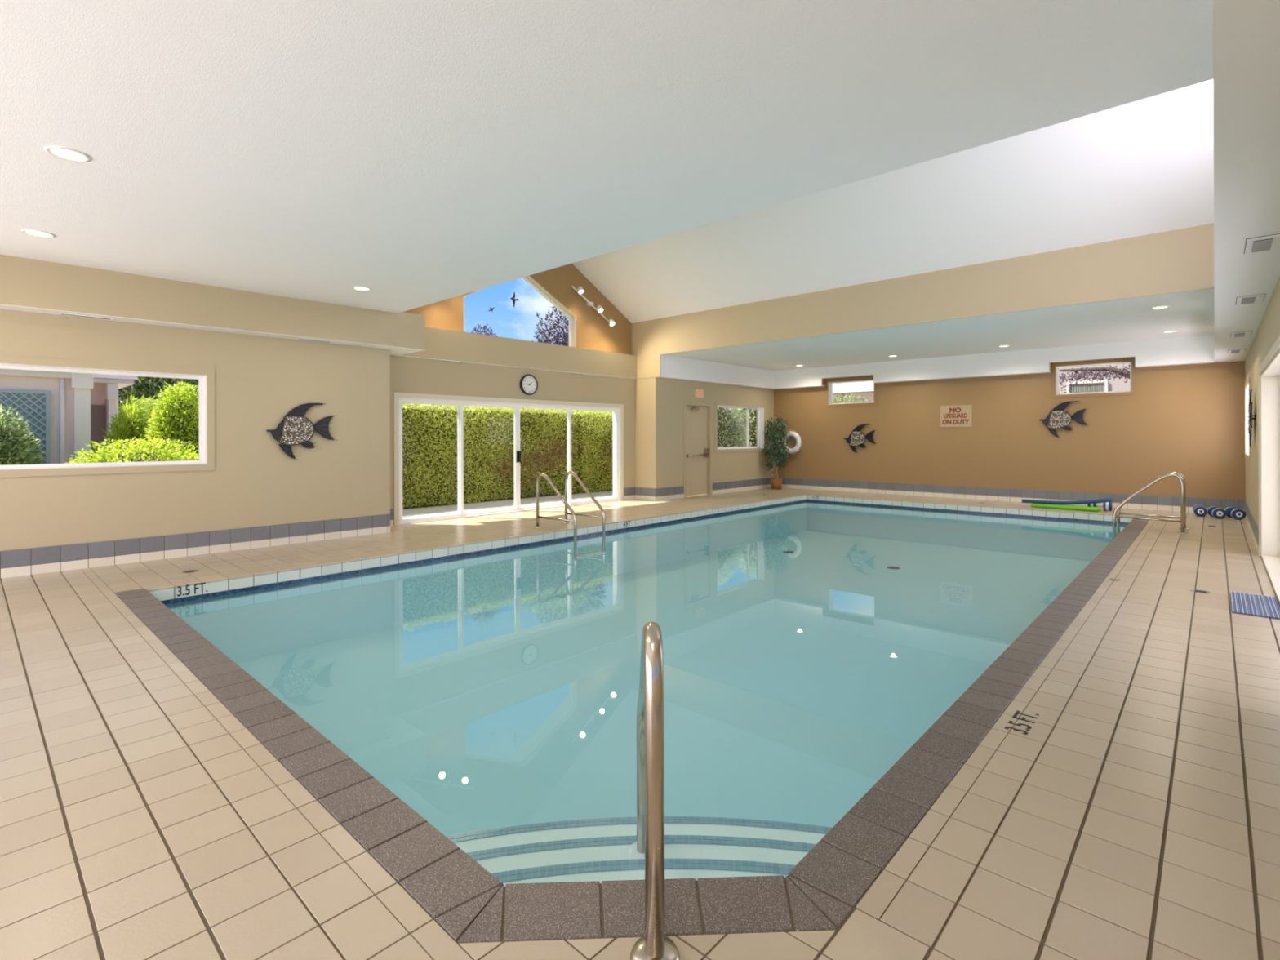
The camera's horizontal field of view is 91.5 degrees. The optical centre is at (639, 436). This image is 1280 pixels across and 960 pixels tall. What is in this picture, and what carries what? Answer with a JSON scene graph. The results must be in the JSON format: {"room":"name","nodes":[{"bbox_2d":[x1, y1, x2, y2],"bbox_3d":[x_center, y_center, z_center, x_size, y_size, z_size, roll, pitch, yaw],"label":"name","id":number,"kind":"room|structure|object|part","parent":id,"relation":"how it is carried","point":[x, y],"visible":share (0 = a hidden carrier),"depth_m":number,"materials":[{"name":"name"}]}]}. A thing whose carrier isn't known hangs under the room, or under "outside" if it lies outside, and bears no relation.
{"room":"indoor swimming pool","nodes":[
{"label":"indoor swimming pool","id":0,"kind":"room"},
{"bbox_2d":[0,309,773,578],"bbox_3d":[-2.501,-0.144,10.031,0.790,2.980,17.010,0,0,43],"label":"wall","id":1,"kind":"structure","parent":0,"point":[259,380],"depth_m":7.44,"materials":[{"name":"beige paint"}]},
{"bbox_2d":[0,355,214,477],"bbox_3d":[-6.072,-0.186,5.687,0.182,1.127,3.680,0,0,43],"label":"window","id":2,"kind":"structure","parent":1,"relation":"in","point":[206,377],"depth_m":6.47,"materials":[{"name":"beige paint"}]},
{"bbox_2d":[266,403,337,460],"bbox_3d":[-4.126,-0.066,7.640,0.059,0.708,0.810,0,0,43],"label":"wall sculpture","id":3,"kind":"object","parent":1,"relation":"attached to","point":[295,428],"visible":1,"depth_m":7.58,"materials":[{"name":"black metal"}]},
{"bbox_3d":[-4.164,-0.077,7.570,0.003,0.353,0.397,0,0,43],"label":"plate","id":4,"kind":"part","parent":3,"relation":"part of","materials":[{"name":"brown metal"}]},
{"bbox_2d":[0,477,773,577],"bbox_3d":[-2.412,1.171,9.953,0.582,0.250,16.570,0,0,43],"label":"baseboard","id":5,"kind":"structure","parent":1,"relation":"attached to","point":[32,561],"depth_m":6.92,"materials":[{"name":"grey tile"}]},
{"bbox_2d":[393,392,623,525],"bbox_3d":[-2.036,0.323,10.930,0.214,1.945,4.800,0,0,43],"label":"door","id":6,"kind":"structure","parent":1,"relation":"in","point":[617,410],"depth_m":10.49,"materials":[{"name":"beige paint"}]},
{"bbox_3d":[-3.200,0.364,9.603,0.036,1.823,1.070,0,0,43],"label":"panel","id":7,"kind":"part","parent":6,"relation":"part of","materials":[{"name":"clear glass"}]},
{"bbox_3d":[-2.522,0.363,10.405,0.036,1.823,1.148,0,0,43],"label":"panel","id":8,"kind":"part","parent":6,"relation":"part of","materials":[{"name":"clear glass"}]},
{"bbox_3d":[-2.097,0.345,10.809,0.042,0.200,0.075,0,0,43],"label":"pull handle","id":9,"kind":"part","parent":6,"relation":"part of","materials":[{"name":"black metal"}]},
{"bbox_3d":[-1.725,0.361,11.271,0.036,1.823,1.198,0,0,43],"label":"panel","id":10,"kind":"part","parent":6,"relation":"part of","materials":[{"name":"clear glass"}]},
{"bbox_3d":[-0.887,0.359,12.115,0.036,1.823,1.300,0,0,43],"label":"panel","id":11,"kind":"part","parent":6,"relation":"part of","materials":[{"name":"clear glass"}]},
{"bbox_2d":[520,374,537,395],"bbox_3d":[-1.933,-0.905,10.865,0.054,0.364,0.364,0,0,43],"label":"wall clock","id":12,"kind":"object","parent":1,"relation":"attached to","point":[528,383],"visible":1,"depth_m":10.85,"materials":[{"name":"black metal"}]},
{"bbox_2d":[683,401,712,497],"bbox_3d":[1.233,0.272,13.554,0.209,2.030,1.010,0,0,43],"label":"door","id":13,"kind":"structure","parent":1,"relation":"in","point":[697,416],"depth_m":13.59,"materials":[{"name":"beige paint"}]},
{"bbox_2d":[694,388,703,398],"bbox_3d":[1.287,-0.936,13.522,0.055,0.185,0.260,0,0,43],"label":"exit sign","id":14,"kind":"object","parent":1,"relation":"attached to","point":[698,393],"visible":1,"depth_m":13.48,"materials":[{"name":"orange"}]},
{"bbox_2d":[715,401,765,452],"bbox_3d":[2.349,-0.218,14.830,0.182,1.145,2.140,0,0,43],"label":"window","id":15,"kind":"structure","parent":1,"relation":"in","point":[761,409],"depth_m":15.20,"materials":[{"name":"beige paint"}]},
{"bbox_2d":[404,262,631,355],"bbox_3d":[-2.116,-2.710,10.995,0.200,2.350,5.516,0,0,43],"label":"wall","id":16,"kind":"structure","parent":0,"point":[593,331],"depth_m":11.88,"materials":[{"name":"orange paint"}]},
{"bbox_2d":[463,275,575,346],"bbox_3d":[-2.093,-2.290,10.997,0.170,1.230,2.400,0,0,43],"label":"window","id":17,"kind":"structure","parent":16,"relation":"in","point":[571,317],"depth_m":11.60,"materials":[{"name":"beige paint"}]},
{"bbox_2d":[510,292,519,306],"bbox_3d":[-2.200,-2.405,10.962,0.002,0.312,0.195,0,0,43],"label":"decal","id":18,"kind":"object","parent":17,"relation":"attached to","point":[513,296],"visible":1,"depth_m":10.95,"materials":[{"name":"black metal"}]},
{"bbox_2d":[571,285,614,325],"bbox_3d":[-0.888,-2.512,12.014,0.226,0.650,1.016,0,0,43],"label":"track light","id":19,"kind":"object","parent":16,"relation":"attached to","point":[599,308],"visible":1,"depth_m":12.03,"materials":[{"name":"white metal"}]},
{"bbox_2d":[0,0,1279,389],"bbox_3d":[0.413,-2.647,7.342,11.170,2.907,17.010,0,0,43],"label":"ceiling","id":20,"kind":"structure","parent":0,"point":[833,188],"depth_m":4.00,"materials":[{"name":"beige paint"}]},
{"bbox_2d":[21,229,55,237],"bbox_3d":[-4.812,-1.624,4.990,0.200,0.009,0.200,0,0,43],"label":"recessed light","id":21,"kind":"object","parent":20,"relation":"in","point":[30,232],"visible":1,"depth_m":4.98,"materials":[{"name":"white plastic"}]},
{"bbox_2d":[44,145,91,162],"bbox_3d":[-3.297,-1.627,3.596,0.200,0.009,0.200,0,0,43],"label":"recessed light","id":22,"kind":"object","parent":20,"relation":"in","point":[64,153],"visible":1,"depth_m":3.59,"materials":[{"name":"white plastic"}]},
{"bbox_2d":[57,312,113,319],"bbox_3d":[-5.413,-1.176,6.097,0.060,0.008,0.400,0,0,43],"label":"ceiling vent","id":23,"kind":"object","parent":20,"relation":"in","point":[59,313],"visible":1,"depth_m":6.08,"materials":[{"name":"white metal"}]},
{"bbox_2d":[296,337,331,342],"bbox_3d":[-3.990,-1.179,7.642,0.060,0.008,0.400,0,0,43],"label":"ceiling vent","id":24,"kind":"object","parent":20,"relation":"in","point":[296,338],"visible":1,"depth_m":7.62,"materials":[{"name":"white metal"}]},
{"bbox_2d":[351,286,371,291],"bbox_3d":[-3.064,-1.628,6.866,0.200,0.009,0.200,0,0,43],"label":"recessed light","id":25,"kind":"object","parent":20,"relation":"in","point":[357,288],"visible":1,"depth_m":6.86,"materials":[{"name":"white"}]},
{"bbox_2d":[440,360,464,362],"bbox_3d":[-2.946,-1.182,9.780,0.060,0.008,0.400,0,0,43],"label":"ceiling vent","id":26,"kind":"object","parent":20,"relation":"in","point":[440,360],"visible":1,"depth_m":9.75,"materials":[{"name":"white metal"}]},
{"bbox_2d":[1150,305,1170,309],"bbox_3d":[6.654,-1.652,7.979,0.200,0.009,0.200,0,0,43],"label":"recessed light","id":27,"kind":"object","parent":20,"relation":"in","point":[1163,306],"visible":1,"depth_m":7.97,"materials":[{"name":"white"}]},
{"bbox_2d":[1162,329,1178,332],"bbox_3d":[8.348,-1.656,9.818,0.200,0.009,0.200,0,0,43],"label":"recessed light","id":28,"kind":"object","parent":20,"relation":"in","point":[1173,331],"visible":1,"depth_m":9.78,"materials":[{"name":"white"}]},
{"bbox_2d":[1227,348,1245,353],"bbox_3d":[8.433,-1.205,8.816,0.180,0.017,0.412,0,0,43],"label":"ceiling vent","id":29,"kind":"object","parent":20,"relation":"in","point":[1232,351],"visible":1,"depth_m":8.76,"materials":[{"name":"grey metal"}]},
{"bbox_2d":[1230,330,1252,337],"bbox_3d":[7.079,-1.202,7.345,0.180,0.017,0.412,0,0,43],"label":"ceiling vent","id":30,"kind":"object","parent":20,"relation":"in","point":[1242,333],"visible":1,"depth_m":7.28,"materials":[{"name":"grey metal"}]},
{"bbox_2d":[1235,293,1266,305],"bbox_3d":[5.351,-1.198,5.469,0.180,0.017,0.412,0,0,43],"label":"ceiling vent","id":31,"kind":"object","parent":20,"relation":"in","point":[1255,298],"visible":1,"depth_m":5.43,"materials":[{"name":"grey metal"}]},
{"bbox_2d":[1243,233,1279,253],"bbox_3d":[3.888,-1.194,3.880,0.180,0.017,0.412,0,0,43],"label":"ceiling vent","id":32,"kind":"object","parent":20,"relation":"in","point":[1269,242],"visible":1,"depth_m":3.86,"materials":[{"name":"grey metal"}]},
{"bbox_2d":[1251,238,1273,252],"bbox_3d":[3.878,-1.193,3.889,0.084,0.004,0.300,0,0,43],"label":"grille","id":33,"kind":"object","parent":32,"relation":"attached to","point":[1264,244],"depth_m":3.87,"materials":[{"name":"grey metal"}]},
{"bbox_2d":[0,487,1279,959],"bbox_3d":[0.673,1.438,6.962,9.612,0.300,16.790,0,0,43],"label":"floor","id":34,"kind":"structure","parent":0,"point":[1137,815],"depth_m":2.19,"materials":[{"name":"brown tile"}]},
{"bbox_2d":[182,569,198,573],"bbox_3d":[-4.335,1.299,6.015,0.128,0.003,0.127,0,0,43],"label":"floor drain","id":35,"kind":"object","parent":34,"relation":"on","point":[190,571],"visible":1,"depth_m":6.00,"materials":[{"name":"silver metal"}]},
{"bbox_2d":[533,471,606,560],"bbox_3d":[-0.991,1.087,8.867,0.915,1.151,0.644,0,0,43],"label":"pool ladder","id":36,"kind":"object","parent":34,"relation":"on","point":[603,552],"visible":1,"depth_m":8.78,"materials":[{"name":"silver metal"}]},
{"bbox_3d":[-1.171,1.087,8.668,0.852,1.151,0.042,0,0,43],"label":"rail","id":37,"kind":"part","parent":36,"relation":"part of","materials":[{"name":"silver metal"}]},
{"bbox_3d":[-0.807,1.086,9.062,0.852,1.151,0.042,0,0,43],"label":"rail","id":38,"kind":"part","parent":36,"relation":"part of","materials":[{"name":"silver metal"}]},
{"bbox_2d":[115,515,1151,943],"bbox_3d":[1.840,1.300,7.520,6.027,0.031,11.842,0,0,43],"label":"trim","id":39,"kind":"structure","parent":34,"relation":"on","point":[455,887],"depth_m":2.04,"materials":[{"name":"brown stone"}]},
{"bbox_2d":[146,493,1135,886],"bbox_3d":[1.869,1.735,7.634,5.940,0.900,11.843,0,0,43],"label":"swimming pool","id":40,"kind":"object","parent":34,"relation":"in","point":[491,686],"visible":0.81,"depth_m":5.71,"materials":[{"name":"liquid"}]},
{"bbox_2d":[177,582,207,596],"bbox_3d":[-3.968,1.353,5.532,0.001,0.090,0.223,0,0,43],"label":"depth marking","id":41,"kind":"object","parent":40,"relation":"attached to","point":[202,584],"visible":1,"depth_m":5.54,"materials":[{"name":"black paint"}]},
{"bbox_2d":[721,501,1126,533],"bbox_3d":[1.868,1.433,7.634,5.740,0.001,11.643,0,0,43],"label":"wall","id":42,"kind":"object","parent":40,"relation":"in","point":[804,508],"visible":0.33,"depth_m":11.20,"materials":[{"name":"tile"}]},
{"bbox_2d":[627,622,679,959],"bbox_3d":[0.023,1.069,2.009,0.123,1.142,1.042,0,0,-2],"label":"handrail","id":43,"kind":"object","parent":34,"relation":"on","point":[649,846],"visible":1,"depth_m":1.53,"materials":[{"name":"silver metal"}]},
{"bbox_3d":[0.023,1.069,2.010,0.049,1.142,0.970,0,0,-2],"label":"rail","id":44,"kind":"part","parent":43,"relation":"part of","materials":[{"name":"silver metal"}]},
{"bbox_2d":[762,414,792,489],"bbox_3d":[3.339,0.375,15.271,0.740,1.814,0.677,0,0,-39],"label":"fig tree","id":45,"kind":"object","parent":34,"relation":"on","point":[775,483],"visible":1,"depth_m":15.17,"materials":[{"name":"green plant"}]},
{"bbox_2d":[1004,710,1039,734],"bbox_3d":[1.724,1.284,2.814,0.090,0.001,0.262,0,0,43],"label":"depth marking","id":46,"kind":"object","parent":34,"relation":"on","point":[1017,712],"visible":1,"depth_m":2.80,"materials":[{"name":"black paint"}]},
{"bbox_2d":[1031,503,1098,511],"bbox_3d":[7.398,1.236,10.885,0.073,0.068,0.993,0,0,-43],"label":"noodle","id":47,"kind":"object","parent":34,"relation":"on","point":[1033,505],"visible":1,"depth_m":10.85,"materials":[{"name":"plastic"}]},
{"bbox_2d":[1042,503,1101,511],"bbox_3d":[7.485,1.236,10.944,0.983,0.068,0.082,0,0,44],"label":"noodle","id":48,"kind":"object","parent":34,"relation":"on","point":[1100,508],"visible":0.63,"depth_m":10.77,"materials":[{"name":"plastic"}]},
{"bbox_2d":[1022,497,1111,504],"bbox_3d":[7.468,1.119,10.950,1.309,0.167,0.092,0,0,40],"label":"noodle","id":49,"kind":"object","parent":48,"relation":"on","point":[1108,500],"visible":1,"depth_m":10.89,"materials":[{"name":"blue plastic"}]},
{"bbox_2d":[1087,502,1112,511],"bbox_3d":[7.923,1.193,10.747,0.330,0.150,0.152,0,0,43],"label":"dumbbell","id":50,"kind":"object","parent":34,"relation":"on","point":[1107,506],"visible":0.69,"depth_m":10.65,"materials":[{"name":"blue plastic"}]},
{"bbox_2d":[1112,471,1189,539],"bbox_3d":[7.093,1.067,8.690,0.830,1.151,0.598,0,0,43],"label":"pool ladder","id":51,"kind":"object","parent":34,"relation":"on","point":[1180,477],"visible":0.98,"depth_m":8.61,"materials":[{"name":"silver metal"}]},
{"bbox_2d":[1192,504,1207,516],"bbox_3d":[9.006,1.186,10.034,0.161,0.162,0.378,0,0,39],"label":"dumbbell","id":52,"kind":"object","parent":34,"relation":"on","point":[1199,510],"visible":1,"depth_m":9.90,"materials":[{"name":"blue plastic"}]},
{"bbox_2d":[1190,589,1210,593],"bbox_3d":[4.620,1.277,5.142,0.128,0.003,0.127,0,0,43],"label":"floor drain","id":53,"kind":"object","parent":34,"relation":"on","point":[1192,590],"visible":1,"depth_m":5.14,"materials":[{"name":"silver metal"}]},
{"bbox_2d":[1206,506,1226,519],"bbox_3d":[9.028,1.186,9.770,0.161,0.162,0.378,0,0,31],"label":"dumbbell","id":54,"kind":"object","parent":34,"relation":"on","point":[1213,511],"visible":0.99,"depth_m":9.63,"materials":[{"name":"blue plastic"}]},
{"bbox_2d":[1223,506,1245,519],"bbox_3d":[9.219,1.186,9.675,0.161,0.162,0.378,0,0,27],"label":"dumbbell","id":55,"kind":"object","parent":34,"relation":"on","point":[1237,513],"visible":0.96,"depth_m":9.53,"materials":[{"name":"blue plastic"}]},
{"bbox_2d":[1230,591,1279,619],"bbox_3d":[4.662,1.272,4.729,0.262,0.011,0.790,0,0,43],"label":"door mat","id":56,"kind":"object","parent":34,"relation":"on","point":[1262,606],"visible":1,"depth_m":4.69,"materials":[{"name":"blue"}]},
{"bbox_2d":[770,477,782,489],"bbox_3d":[3.337,1.151,15.282,0.284,0.262,0.284,0,0,43],"label":"plant pot","id":57,"kind":"object","parent":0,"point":[775,483],"depth_m":15.17,"materials":[{"name":"orange ceramic"}]},
{"bbox_2d":[773,358,1244,499],"bbox_3d":[6.707,-0.167,12.964,9.222,2.980,0.220,0,0,43],"label":"wall","id":58,"kind":"structure","parent":0,"point":[1188,420],"depth_m":11.99,"materials":[{"name":"beige paint"}]},
{"bbox_2d":[779,430,802,454],"bbox_3d":[3.745,0.141,15.469,0.619,0.619,0.132,0,0,43],"label":"life ring","id":59,"kind":"object","parent":58,"relation":"hanging from","point":[795,435],"visible":0.68,"depth_m":15.35,"materials":[{"name":"white plastic"}]},
{"bbox_2d":[826,377,876,406],"bbox_3d":[4.940,-1.027,14.534,1.200,0.620,0.162,0,0,43],"label":"window","id":60,"kind":"structure","parent":58,"relation":"in","point":[828,383],"depth_m":14.59,"materials":[{"name":"beige paint"}]},
{"bbox_2d":[844,423,876,453],"bbox_3d":[5.057,0.051,14.295,0.786,0.687,0.059,0,0,43],"label":"wall sculpture","id":61,"kind":"object","parent":58,"relation":"attached to","point":[856,437],"visible":1,"depth_m":14.31,"materials":[{"name":"black metal"}]},
{"bbox_3d":[4.989,0.040,14.332,0.385,0.342,0.003,0,0,43],"label":"plate","id":62,"kind":"part","parent":61,"relation":"part of","materials":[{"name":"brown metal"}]},
{"bbox_2d":[940,404,972,426],"bbox_3d":[6.556,-0.426,12.943,0.610,0.450,0.014,0,0,43],"label":"warning sign","id":63,"kind":"object","parent":58,"relation":"attached to","point":[958,415],"visible":1,"depth_m":12.93,"materials":[{"name":"beige"}]},
{"bbox_2d":[776,477,1244,512],"bbox_3d":[6.570,1.149,12.936,8.590,0.250,0.012,0,0,43],"label":"baseboard","id":64,"kind":"structure","parent":58,"relation":"attached to","point":[1139,501],"depth_m":12.35,"materials":[{"name":"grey tile"}]},
{"bbox_2d":[1039,400,1087,437],"bbox_3d":[7.925,-0.316,11.653,0.786,0.687,0.059,0,0,43],"label":"wall sculpture","id":65,"kind":"object","parent":58,"relation":"attached to","point":[1057,418],"visible":1,"depth_m":11.66,"materials":[{"name":"black metal"}]},
{"bbox_3d":[7.856,-0.327,11.690,0.385,0.342,0.003,0,0,43],"label":"plate","id":66,"kind":"part","parent":65,"relation":"part of","materials":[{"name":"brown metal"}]},
{"bbox_2d":[1052,358,1135,397],"bbox_3d":[8.306,-1.056,11.434,1.230,0.640,0.162,0,0,43],"label":"window","id":67,"kind":"structure","parent":58,"relation":"in","point":[1055,367],"depth_m":11.40,"materials":[{"name":"beige paint"}]},
{"bbox_2d":[1244,275,1279,604],"bbox_3d":[4.124,-0.160,3.781,0.220,2.980,16.790,0,0,43],"label":"wall","id":68,"kind":"structure","parent":0,"point":[1268,332],"depth_m":7.24,"materials":[{"name":"beige paint"}]},
{"bbox_2d":[1244,377,1250,461],"bbox_3d":[8.995,-0.242,9.117,0.182,1.160,1.640,0,0,43],"label":"window","id":69,"kind":"structure","parent":68,"relation":"in","point":[1247,448],"depth_m":9.70,"materials":[{"name":"beige paint"}]},
{"bbox_2d":[1244,499,1258,553],"bbox_3d":[4.112,1.155,3.936,0.012,0.250,16.558,0,0,43],"label":"baseboard","id":70,"kind":"structure","parent":68,"relation":"attached to","point":[1254,529],"depth_m":7.88,"materials":[{"name":"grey tile"}]},
{"bbox_2d":[1247,389,1256,448],"bbox_3d":[7.395,-0.209,7.538,0.059,0.709,0.810,0,0,43],"label":"wall sculpture","id":71,"kind":"object","parent":68,"relation":"attached to","point":[1250,409],"visible":1,"depth_m":7.49,"materials":[{"name":"black metal"}]},
{"bbox_2d":[1258,335,1279,604],"bbox_3d":[4.937,0.273,4.664,0.247,2.010,5.290,0,0,43],"label":"door","id":72,"kind":"structure","parent":68,"relation":"in","point":[1269,470],"depth_m":6.55,"materials":[{"name":"beige paint"}]},
{"label":"outside","id":73,"kind":"structure","parent":0,"visible":0},
{"bbox_2d":[405,489,613,509],"bbox_3d":[3.100,1.437,10.743,110.000,0.190,100.000,0,0,43],"label":"ground","id":74,"kind":"structure","parent":73,"point":[610,490],"depth_m":13.29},
{"bbox_2d":[0,404,44,465],"bbox_3d":[-8.892,0.469,8.481,1.252,1.853,1.634,0,0,-28],"label":"shrub","id":75,"kind":"object","parent":74,"relation":"on","point":[11,452],"visible":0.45,"depth_m":8.47,"materials":[{"name":"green plant"}]},
{"bbox_2d":[0,368,93,463],"bbox_3d":[-14.267,-0.195,7.906,5.300,3.160,10.700,0,0,43],"label":"house","id":76,"kind":"structure","parent":74,"relation":"on","point":[56,406],"depth_m":9.85,"materials":[{"name":"paint"}]},
{"bbox_3d":[-9.897,0.115,9.115,0.030,1.660,1.860,0,0,43],"label":"lattice frame","id":77,"kind":"part","parent":76,"relation":"part of","materials":[{"name":"grey"}]},
{"bbox_2d":[90,373,138,462],"bbox_3d":[-11.876,-0.301,13.602,4.100,3.360,0.880,0,0,43],"label":"house","id":78,"kind":"structure","parent":74,"relation":"on","point":[104,393],"depth_m":12.37,"materials":[{"name":"paint"}]},
{"bbox_2d":[64,435,199,463],"bbox_3d":[-7.178,0.792,9.010,1.807,1.607,2.214,0,0,43],"label":"shrub","id":79,"kind":"object","parent":74,"relation":"on","point":[144,455],"visible":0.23,"depth_m":8.80,"materials":[{"name":"yellow plant"}]},
{"bbox_2d":[101,392,165,457],"bbox_3d":[-8.980,0.297,11.358,1.436,2.196,1.346,0,0,43],"label":"shrub","id":80,"kind":"object","parent":74,"relation":"on","point":[131,424],"visible":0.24,"depth_m":11.02,"materials":[{"name":"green plant"}]},
{"bbox_2d":[118,376,198,417],"bbox_3d":[-13.323,-0.672,17.203,3.594,4.155,3.139,0,0,43],"label":"tree","id":81,"kind":"object","parent":74,"relation":"on","point":[148,386],"visible":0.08,"depth_m":16.08,"materials":[{"name":"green plant"}]},
{"bbox_2d":[143,379,199,460],"bbox_3d":[-7.611,0.233,10.338,1.132,2.320,1.023,0,0,19],"label":"shrub","id":82,"kind":"object","parent":74,"relation":"on","point":[176,420],"visible":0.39,"depth_m":10.09,"materials":[{"name":"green plant"}]},
{"bbox_2d":[471,323,497,408],"bbox_3d":[-6.120,-1.500,24.347,1.298,5.772,1.544,0,0,-37],"label":"tree","id":83,"kind":"object","parent":74,"relation":"on","point":[484,326],"visible":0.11,"depth_m":24.21,"materials":[{"name":"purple plant"}]},
{"bbox_2d":[402,490,613,519],"bbox_3d":[-1.125,1.330,13.411,1.770,0.045,12.200,0,0,43],"label":"patio","id":84,"kind":"structure","parent":74,"relation":"on","point":[472,507],"depth_m":11.98,"materials":[{"name":"concrete"}]},
{"bbox_2d":[402,403,613,509],"bbox_3d":[-2.877,0.319,13.479,1.398,2.119,9.669,0,0,43],"label":"clipped hedge","id":85,"kind":"object","parent":74,"relation":"on","point":[429,435],"visible":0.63,"depth_m":12.87,"materials":[{"name":"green plant"}]},
{"bbox_3d":[-2.816,1.035,13.256,0.233,0.686,8.905,0,0,43],"label":"stem","id":86,"kind":"part","parent":85,"relation":"part of","materials":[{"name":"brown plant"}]},
{"bbox_2d":[531,306,568,346],"bbox_3d":[-2.985,-2.110,26.243,2.901,6.977,3.438,0,0,43],"label":"tree","id":87,"kind":"object","parent":74,"relation":"on","point":[564,336],"visible":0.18,"depth_m":25.74,"materials":[{"name":"purple plant"}]},
{"bbox_2d":[717,407,750,447],"bbox_3d":[2.079,0.069,18.473,3.541,3.311,1.822,0,0,-42],"label":"shrub","id":88,"kind":"object","parent":74,"relation":"on","point":[729,431],"visible":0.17,"depth_m":18.17,"materials":[{"name":"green plant"}]},
{"bbox_2d":[729,408,756,446],"bbox_3d":[3.900,-0.265,20.742,2.001,3.257,2.093,0,0,43],"label":"tree","id":89,"kind":"object","parent":74,"relation":"on","point":[752,412],"visible":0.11,"depth_m":20.13,"materials":[{"name":"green plant"}]},
{"bbox_2d":[832,393,870,403],"bbox_3d":[6.218,-0.008,19.542,2.857,2.730,1.207,0,0,40],"label":"shrub","id":90,"kind":"object","parent":74,"relation":"on","point":[846,395],"visible":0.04,"depth_m":19.31,"materials":[{"name":"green plant"}]},
{"bbox_2d":[832,381,874,402],"bbox_3d":[7.560,-0.349,22.232,7.000,3.360,3.050,0,0,43],"label":"house","id":91,"kind":"structure","parent":74,"relation":"on","point":[864,388],"depth_m":20.89,"materials":[{"name":"beige"}]},
{"bbox_2d":[1059,363,1129,393],"bbox_3d":[13.551,-0.514,16.707,7.700,3.660,3.060,0,0,43],"label":"house","id":92,"kind":"structure","parent":74,"relation":"on","point":[1117,384],"depth_m":16.24,"materials":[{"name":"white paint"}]},
{"bbox_2d":[1059,363,1129,393],"bbox_3d":[11.102,-0.175,13.988,3.648,3.036,0.788,0,0,40],"label":"tree","id":93,"kind":"object","parent":74,"relation":"on","point":[1122,372],"visible":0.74,"depth_m":14.44,"materials":[{"name":"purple plant"}]}
]}

